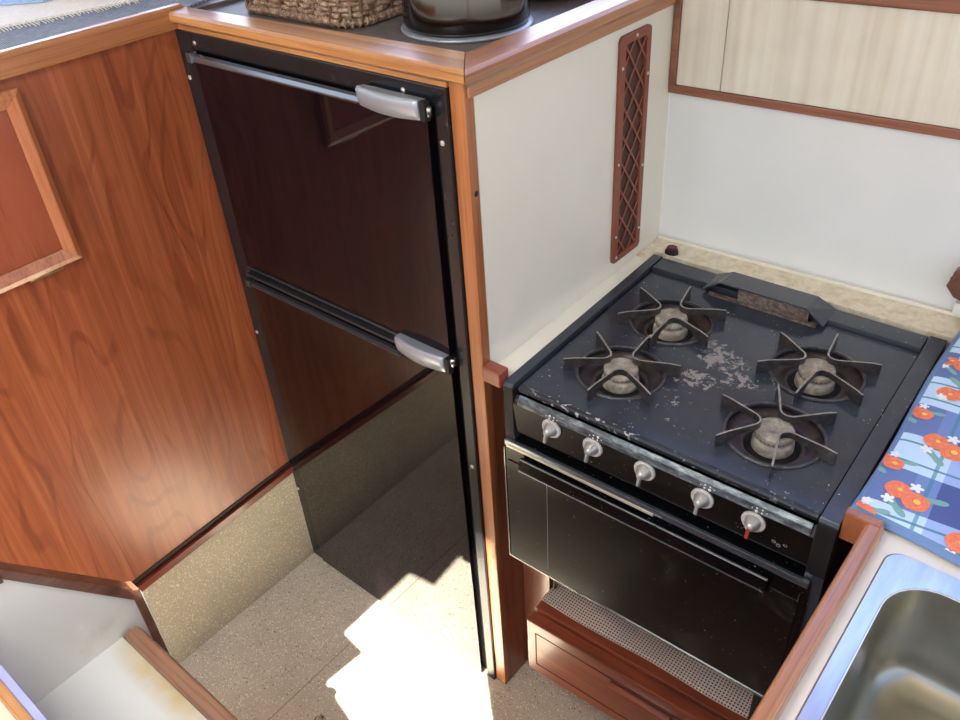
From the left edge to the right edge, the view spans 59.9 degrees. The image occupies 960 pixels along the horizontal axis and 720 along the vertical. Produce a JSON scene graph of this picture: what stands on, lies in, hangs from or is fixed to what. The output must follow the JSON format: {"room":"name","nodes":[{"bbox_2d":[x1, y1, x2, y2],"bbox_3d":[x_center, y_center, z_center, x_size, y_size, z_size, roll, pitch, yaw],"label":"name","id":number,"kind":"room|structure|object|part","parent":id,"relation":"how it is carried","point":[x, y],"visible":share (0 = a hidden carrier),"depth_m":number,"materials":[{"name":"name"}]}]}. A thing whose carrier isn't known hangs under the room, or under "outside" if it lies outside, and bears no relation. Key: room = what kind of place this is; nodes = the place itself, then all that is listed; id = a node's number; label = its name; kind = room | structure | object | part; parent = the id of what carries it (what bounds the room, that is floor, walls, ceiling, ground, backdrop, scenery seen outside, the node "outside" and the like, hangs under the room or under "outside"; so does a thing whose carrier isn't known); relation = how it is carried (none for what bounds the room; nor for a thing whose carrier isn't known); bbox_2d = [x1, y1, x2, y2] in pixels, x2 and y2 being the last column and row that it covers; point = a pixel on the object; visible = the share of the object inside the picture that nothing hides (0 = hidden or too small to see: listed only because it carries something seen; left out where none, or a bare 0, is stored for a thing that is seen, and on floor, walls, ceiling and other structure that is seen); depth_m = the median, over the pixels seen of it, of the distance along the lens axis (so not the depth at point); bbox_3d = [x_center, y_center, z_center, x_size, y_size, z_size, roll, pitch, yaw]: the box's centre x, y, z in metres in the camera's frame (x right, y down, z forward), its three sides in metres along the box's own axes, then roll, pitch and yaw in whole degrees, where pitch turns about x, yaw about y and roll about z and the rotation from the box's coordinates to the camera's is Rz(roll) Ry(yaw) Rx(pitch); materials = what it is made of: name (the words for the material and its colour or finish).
{"room":"ship interior","nodes":[
{"label":"ship interior","id":0,"kind":"room"},
{"bbox_2d":[0,30,288,581],"bbox_3d":[-0.924,0.278,1.498,0.040,1.378,2.500,24,45,33],"label":"wood panel","id":1,"kind":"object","parent":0,"point":[137,407],"depth_m":1.59,"materials":[{"name":"brown wood"}]},
{"bbox_2d":[0,87,82,293],"bbox_3d":[-0.857,-0.188,1.246,0.016,0.306,0.457,24,45,33],"label":"door","id":2,"kind":"structure","parent":1,"relation":"attached to","point":[37,237],"depth_m":1.37,"materials":[{"name":"brown wood"}]},
{"bbox_3d":[-0.861,-0.193,1.247,0.005,0.246,0.405,24,45,33],"label":"door panel","id":3,"kind":"part","parent":2,"relation":"part of","materials":[{"name":"brown wood"}]},
{"bbox_2d":[0,3,182,79],"bbox_3d":[-1.134,-0.143,0.892,0.018,0.038,1.916,24,45,33],"label":"countertop edge trim","id":4,"kind":"structure","parent":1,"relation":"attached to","point":[31,56],"depth_m":1.34,"materials":[{"name":"brown wood"}]},
{"bbox_2d":[132,461,289,585],"bbox_3d":[-1.075,0.751,1.542,0.002,0.100,1.900,24,45,33],"label":"trim","id":5,"kind":"structure","parent":1,"relation":"attached to","point":[211,523],"depth_m":1.94,"materials":[{"name":"black"}]},
{"bbox_2d":[136,465,293,591],"bbox_3d":[-1.071,0.769,1.553,0.010,0.114,1.900,24,45,33],"label":"trim","id":6,"kind":"structure","parent":1,"relation":"attached to","point":[163,569],"depth_m":1.95,"materials":[{"name":"red wood"}]},
{"bbox_2d":[191,0,239,9],"bbox_3d":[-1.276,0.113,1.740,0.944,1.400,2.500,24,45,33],"label":"shelf","id":7,"kind":"object","parent":1,"relation":"attached to","point":[209,4],"visible":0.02,"depth_m":1.52,"materials":[{"name":"grey"}]},
{"bbox_2d":[0,0,207,49],"bbox_3d":[-1.037,-0.505,1.368,0.592,0.004,1.160,24,45,33],"label":"countertop","id":8,"kind":"structure","parent":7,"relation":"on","point":[17,36],"depth_m":1.44,"materials":[{"name":"grey laminate"}]},
{"bbox_2d":[0,0,139,32],"bbox_3d":[-0.917,-0.662,1.564,0.497,0.004,0.700,24,45,33],"label":"table cloth","id":9,"kind":"object","parent":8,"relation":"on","point":[10,15],"visible":1,"depth_m":1.51,"materials":[{"name":"white fabric"}]},
{"bbox_2d":[0,0,50,5],"bbox_3d":[-0.973,-0.725,1.647,0.397,0.004,0.210,-2,36,3],"label":"table cloth","id":10,"kind":"object","parent":9,"relation":"on","point":[2,2],"visible":1,"depth_m":1.56,"materials":[{"name":"blue"}]},
{"bbox_2d":[142,473,313,663],"bbox_3d":[-1.066,0.862,1.623,0.004,0.306,1.900,24,45,33],"label":"toe kick","id":11,"kind":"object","parent":1,"relation":"attached to","point":[210,587],"depth_m":2.05,"materials":[{"name":"speckled linoleum"}]},
{"bbox_2d":[180,553,614,719],"bbox_3d":[-0.030,1.265,1.264,2.340,0.040,3.000,24,45,33],"label":"floor","id":12,"kind":"structure","parent":0,"point":[257,662],"depth_m":1.98,"materials":[{"name":"beige carpet"}]},
{"bbox_2d":[0,664,46,719],"bbox_3d":[-0.399,0.895,1.007,0.805,0.903,0.280,24,45,33],"label":"step","id":13,"kind":"structure","parent":12,"relation":"on","point":[15,704],"depth_m":0.95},
{"bbox_2d":[0,562,237,719],"bbox_3d":[-0.255,0.753,1.141,0.826,0.957,0.200,24,45,33],"label":"locker","id":14,"kind":"object","parent":12,"relation":"on","point":[80,647],"visible":0.98,"depth_m":1.17,"materials":[{"name":"white laminate"}]},
{"bbox_3d":[-0.567,0.630,1.362,0.018,0.930,0.187,24,45,33],"label":"panel","id":15,"kind":"part","parent":14,"relation":"part of","materials":[{"name":"white laminate"}]},
{"bbox_2d":[314,714,323,719],"bbox_3d":[-0.363,0.810,1.879,0.020,0.004,0.022,24,45,33],"label":"ring","id":16,"kind":"object","parent":12,"relation":"on","point":[320,716],"visible":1,"depth_m":1.88,"materials":[{"name":"silver metal"}]},
{"bbox_2d":[268,607,388,719],"bbox_3d":[-0.864,1.110,1.525,0.003,0.001,1.999,24,45,33],"label":"trim","id":17,"kind":"structure","parent":12,"relation":"on","point":[387,607],"depth_m":1.99,"materials":[{"name":"beige"}]},
{"bbox_2d":[175,29,496,679],"bbox_3d":[-0.101,-0.035,1.842,0.640,1.378,0.536,24,45,33],"label":"refrigerator","id":18,"kind":"object","parent":12,"relation":"on","point":[336,184],"visible":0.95,"depth_m":1.53,"materials":[{"name":"black metal"}]},
{"bbox_3d":[-0.340,-0.456,1.337,0.436,0.017,0.016,24,45,33],"label":"rail","id":19,"kind":"part","parent":18,"relation":"part of","materials":[{"name":"silver metal"}]},
{"bbox_3d":[-0.310,-0.088,1.604,0.439,0.016,0.016,24,45,33],"label":"rail","id":20,"kind":"part","parent":18,"relation":"part of","materials":[{"name":"grey metal"}]},
{"bbox_3d":[-0.271,-0.275,1.431,0.555,0.419,0.017,24,45,33],"label":"door","id":21,"kind":"part","parent":18,"relation":"part of","materials":[{"name":"black"}]},
{"bbox_3d":[-0.230,0.277,1.836,0.555,0.879,0.017,24,45,33],"label":"door","id":22,"kind":"part","parent":18,"relation":"part of","materials":[{"name":"black"}]},
{"bbox_3d":[-0.129,-0.363,1.178,0.122,0.033,0.024,24,45,33],"label":"handle","id":23,"kind":"part","parent":18,"relation":"part of","materials":[{"name":"silver metal"}]},
{"bbox_3d":[-0.103,-0.010,1.437,0.114,0.036,0.024,24,45,33],"label":"handle","id":24,"kind":"part","parent":18,"relation":"part of","materials":[{"name":"silver metal"}]},
{"bbox_2d":[178,0,676,684],"bbox_3d":[-0.042,-0.053,1.854,0.704,1.387,0.578,24,45,33],"label":"cabinet","id":25,"kind":"object","parent":12,"relation":"on","point":[559,153],"visible":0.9,"depth_m":1.39,"materials":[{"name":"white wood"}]},
{"bbox_2d":[169,0,661,87],"bbox_3d":[-0.110,-0.626,1.448,0.724,0.026,0.588,24,45,33],"label":"countertop","id":26,"kind":"structure","parent":25,"relation":"on","point":[383,44],"depth_m":1.23,"materials":[{"name":"brown wood"}]},
{"bbox_3d":[-0.257,-0.493,1.279,0.672,0.024,0.068,24,45,33],"label":"fiddle rail","id":27,"kind":"part","parent":26,"relation":"part of","materials":[{"name":"brown wood"}]},
{"bbox_2d":[245,0,401,28],"bbox_3d":[-0.231,-0.684,1.457,0.335,0.108,0.319,24,45,33],"label":"rattan basket","id":28,"kind":"object","parent":26,"relation":"on","point":[328,13],"visible":0.87,"depth_m":1.35,"materials":[{"name":"brown wicker"}]},
{"bbox_2d":[401,0,533,43],"bbox_3d":[-0.025,-0.601,1.269,0.211,0.171,0.211,24,45,33],"label":"pot","id":29,"kind":"object","parent":26,"relation":"on","point":[432,21],"visible":0.98,"depth_m":1.23,"materials":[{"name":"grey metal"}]},
{"bbox_3d":[0.146,-0.513,1.266,0.056,0.024,0.588,24,45,33],"label":"fiddle rail","id":30,"kind":"part","parent":26,"relation":"part of","materials":[{"name":"brown wood"}]},
{"bbox_3d":[0.015,0.183,1.526,0.026,1.386,0.020,24,45,33],"label":"corner post","id":31,"kind":"part","parent":25,"relation":"part of","materials":[{"name":"brown wood"}]},
{"bbox_2d":[482,360,507,387],"bbox_3d":[0.025,0.023,1.378,0.039,0.031,0.025,24,45,33],"label":"block","id":32,"kind":"object","parent":25,"relation":"attached to","point":[493,373],"visible":1,"depth_m":1.37,"materials":[{"name":"red wood"}]},
{"bbox_3d":[0.215,0.242,1.838,0.016,0.900,0.552,24,45,33],"label":"panel","id":33,"kind":"part","parent":25,"relation":"part of","materials":[{"name":"red wood"}]},
{"bbox_3d":[0.165,-0.497,1.281,0.005,0.021,0.568,24,45,33],"label":"edge molding","id":34,"kind":"part","parent":25,"relation":"part of","materials":[{"name":"brown wood"}]},
{"bbox_3d":[0.175,-0.311,1.433,0.016,0.474,0.554,24,45,33],"label":"panel","id":35,"kind":"part","parent":25,"relation":"part of","materials":[{"name":"beige laminate"}]},
{"bbox_2d":[498,235,959,376],"bbox_3d":[0.434,-0.019,1.421,0.593,0.036,0.584,24,45,33],"label":"ledge","id":36,"kind":"object","parent":25,"relation":"attached to","point":[913,316],"visible":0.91,"depth_m":1.52,"materials":[{"name":"beige laminate"}]},
{"bbox_2d":[665,245,677,255],"bbox_3d":[0.385,-0.220,1.667,0.027,0.016,0.021,24,45,33],"label":"stopper","id":37,"kind":"object","parent":36,"relation":"on","point":[671,250],"visible":1,"depth_m":1.66,"materials":[{"name":"black"}]},
{"bbox_2d":[523,563,761,719],"bbox_3d":[0.431,0.532,1.770,0.596,0.488,0.516,22,44,31],"label":"base cabinet","id":38,"kind":"object","parent":12,"relation":"on","point":[615,680],"depth_m":1.65,"materials":[{"name":"red wood"}]},
{"bbox_3d":[0.319,0.677,1.628,0.531,0.165,0.027,22,44,31],"label":"drawer","id":39,"kind":"part","parent":38,"relation":"part of","materials":[{"name":"red wood"}]},
{"bbox_3d":[0.303,0.663,1.597,0.130,0.027,0.016,22,44,31],"label":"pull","id":40,"kind":"part","parent":38,"relation":"part of","materials":[{"name":"red wood"}]},
{"bbox_2d":[541,582,753,718],"bbox_3d":[0.400,0.505,1.689,0.475,0.010,0.280,22,44,31],"label":"vent panel","id":41,"kind":"object","parent":38,"relation":"on","point":[703,679],"visible":0.14,"depth_m":1.62,"materials":[{"name":"silver metal"}]},
{"bbox_2d":[503,254,946,697],"bbox_3d":[0.413,0.166,1.486,0.547,0.444,0.531,23,44,32],"label":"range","id":42,"kind":"object","parent":38,"relation":"on","point":[688,457],"visible":0.99,"depth_m":1.33,"materials":[{"name":"metal"}]},
{"bbox_3d":[0.115,0.111,1.344,0.036,0.036,0.006,23,44,32],"label":"knob","id":43,"kind":"part","parent":42,"relation":"part of","materials":[{"name":"metal"}]},
{"bbox_3d":[0.176,0.137,1.303,0.036,0.036,0.006,23,44,32],"label":"knob","id":44,"kind":"part","parent":42,"relation":"part of","materials":[{"name":"metal"}]},
{"bbox_3d":[0.234,0.033,1.390,0.142,0.017,0.142,23,44,32],"label":"burner","id":45,"kind":"part","parent":42,"relation":"part of","materials":[{"name":"grey metal"}]},
{"bbox_3d":[0.240,0.250,1.308,0.438,0.025,0.015,23,44,32],"label":"handle","id":46,"kind":"part","parent":42,"relation":"part of","materials":[{"name":"black metal"}]},
{"bbox_3d":[0.248,0.167,1.254,0.036,0.036,0.006,23,44,32],"label":"knob","id":47,"kind":"part","parent":42,"relation":"part of","materials":[{"name":"metal"}]},
{"bbox_3d":[0.258,0.350,1.387,0.531,0.282,0.004,23,44,32],"label":"edge trim","id":48,"kind":"part","parent":42,"relation":"part of","materials":[{"name":"silver metal"}]},
{"bbox_3d":[0.258,0.358,1.391,0.515,0.248,0.002,23,44,32],"label":"glass panel","id":49,"kind":"part","parent":42,"relation":"part of","materials":[{"name":"black glass"}]},
{"bbox_3d":[0.267,0.335,1.389,0.531,0.301,0.030,23,44,32],"label":"oven door","id":50,"kind":"part","parent":42,"relation":"part of","materials":[{"name":"black glass"}]},
{"bbox_3d":[0.261,0.169,1.270,0.500,0.084,0.031,23,44,32],"label":"control panel","id":51,"kind":"part","parent":42,"relation":"part of","materials":[{"name":"black metal"}]},
{"bbox_3d":[0.343,-0.056,1.500,0.142,0.017,0.142,23,44,32],"label":"burner","id":52,"kind":"part","parent":42,"relation":"part of","materials":[{"name":"grey metal"}]},
{"bbox_3d":[0.322,0.201,1.206,0.036,0.036,0.006,23,44,32],"label":"knob","id":53,"kind":"part","parent":42,"relation":"part of","materials":[{"name":"metal"}]},
{"bbox_2d":[522,271,918,518],"bbox_3d":[0.396,0.020,1.375,0.495,0.012,0.438,23,44,32],"label":"cooktop","id":54,"kind":"object","parent":42,"relation":"in","point":[683,416],"depth_m":1.34,"materials":[{"name":"black metal"}]},
{"bbox_3d":[0.383,0.227,1.165,0.036,0.036,0.006,23,44,32],"label":"knob","id":55,"kind":"part","parent":42,"relation":"part of","materials":[{"name":"silver metal"}]},
{"bbox_2d":[702,272,835,327],"bbox_3d":[0.523,-0.118,1.512,0.227,0.032,0.068,24,45,33],"label":"vent","id":56,"kind":"object","parent":42,"relation":"attached to","point":[777,303],"depth_m":1.50,"materials":[{"name":"metal"}]},
{"bbox_3d":[0.438,0.123,1.247,0.142,0.017,0.142,23,44,32],"label":"burner","id":57,"kind":"part","parent":42,"relation":"part of","materials":[{"name":"grey metal"}]},
{"bbox_3d":[0.546,0.034,1.357,0.142,0.017,0.142,23,44,32],"label":"burner","id":58,"kind":"part","parent":42,"relation":"part of","materials":[{"name":"grey metal"}]},
{"bbox_3d":[0.507,0.571,1.453,0.037,0.150,0.093,24,45,33],"label":"gimbal bracket","id":59,"kind":"part","parent":38,"relation":"part of","materials":[{"name":"black metal"}]},
{"bbox_2d":[750,507,959,719],"bbox_3d":[0.652,0.772,1.049,0.696,0.928,1.590,24,45,33],"label":"countertop","id":60,"kind":"structure","parent":12,"relation":"on","point":[784,698],"depth_m":0.97,"materials":[{"name":"red wood"}]},
{"bbox_3d":[0.193,0.461,0.775,0.021,0.046,0.980,24,45,33],"label":"fiddle rail","id":61,"kind":"part","parent":60,"relation":"part of","materials":[{"name":"brown wood"}]},
{"bbox_2d":[795,554,959,719],"bbox_3d":[0.562,0.486,0.824,0.484,0.156,0.444,24,45,33],"label":"sink","id":62,"kind":"object","parent":60,"relation":"in","point":[897,656],"visible":1,"depth_m":1.01,"materials":[{"name":"metal"}]},
{"bbox_3d":[0.557,0.487,0.825,0.432,0.153,0.378,24,45,33],"label":"bowl","id":63,"kind":"part","parent":62,"relation":"part of","materials":[{"name":"metal"}]},
{"bbox_2d":[850,331,959,566],"bbox_3d":[0.824,0.144,1.120,0.466,0.016,0.603,24,45,33],"label":"tablecloth","id":64,"kind":"object","parent":60,"relation":"on","point":[914,489],"visible":0.98,"depth_m":1.12,"materials":[{"name":"blue fabric"}]},
{"bbox_2d":[659,44,959,351],"bbox_3d":[1.040,0.121,1.446,1.600,1.460,0.050,21,43,30],"label":"wall","id":65,"kind":"structure","parent":0,"point":[875,208],"depth_m":1.49,"materials":[{"name":"white paint"}]},
{"bbox_2d":[669,0,682,84],"bbox_3d":[0.348,-0.604,1.466,0.012,0.236,0.011,21,43,31],"label":"trim","id":66,"kind":"structure","parent":65,"relation":"attached to","point":[679,3],"depth_m":1.49,"materials":[{"name":"brown wood"}]},
{"bbox_2d":[676,0,729,90],"bbox_3d":[0.391,-0.562,1.464,0.084,0.166,0.005,21,43,30],"label":"door","id":67,"kind":"structure","parent":65,"relation":"attached to","point":[704,23],"depth_m":1.46,"materials":[{"name":"wood"}]},
{"bbox_2d":[668,84,959,139],"bbox_3d":[0.994,-0.255,1.140,1.600,0.015,0.009,21,43,30],"label":"trim","id":68,"kind":"structure","parent":65,"relation":"attached to","point":[910,126],"depth_m":1.40,"materials":[{"name":"brown wood"}]},
{"bbox_2d":[720,0,959,128],"bbox_3d":[1.030,-0.314,1.062,1.502,0.166,0.005,21,43,30],"label":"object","id":69,"kind":"structure","parent":65,"relation":"attached to","point":[895,63],"depth_m":1.34,"materials":[{"name":"wood"}]},
{"bbox_2d":[814,0,959,13],"bbox_3d":[0.987,-0.421,1.013,1.587,0.069,0.010,21,43,30],"label":"trim","id":70,"kind":"structure","parent":65,"relation":"attached to","point":[944,6],"depth_m":1.24,"materials":[{"name":"brown wood"}]},
{"bbox_2d":[946,267,959,315],"bbox_3d":[0.825,-0.114,1.391,0.083,0.104,0.026,24,45,33],"label":"wall hook","id":71,"kind":"object","parent":65,"relation":"attached to","point":[953,285],"visible":1,"depth_m":1.40,"materials":[{"name":"brown wood"}]},
{"bbox_3d":[0.829,-0.086,1.422,0.036,0.022,0.012,24,45,33],"label":"wall plate","id":72,"kind":"part","parent":71,"relation":"part of","materials":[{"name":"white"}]}
]}

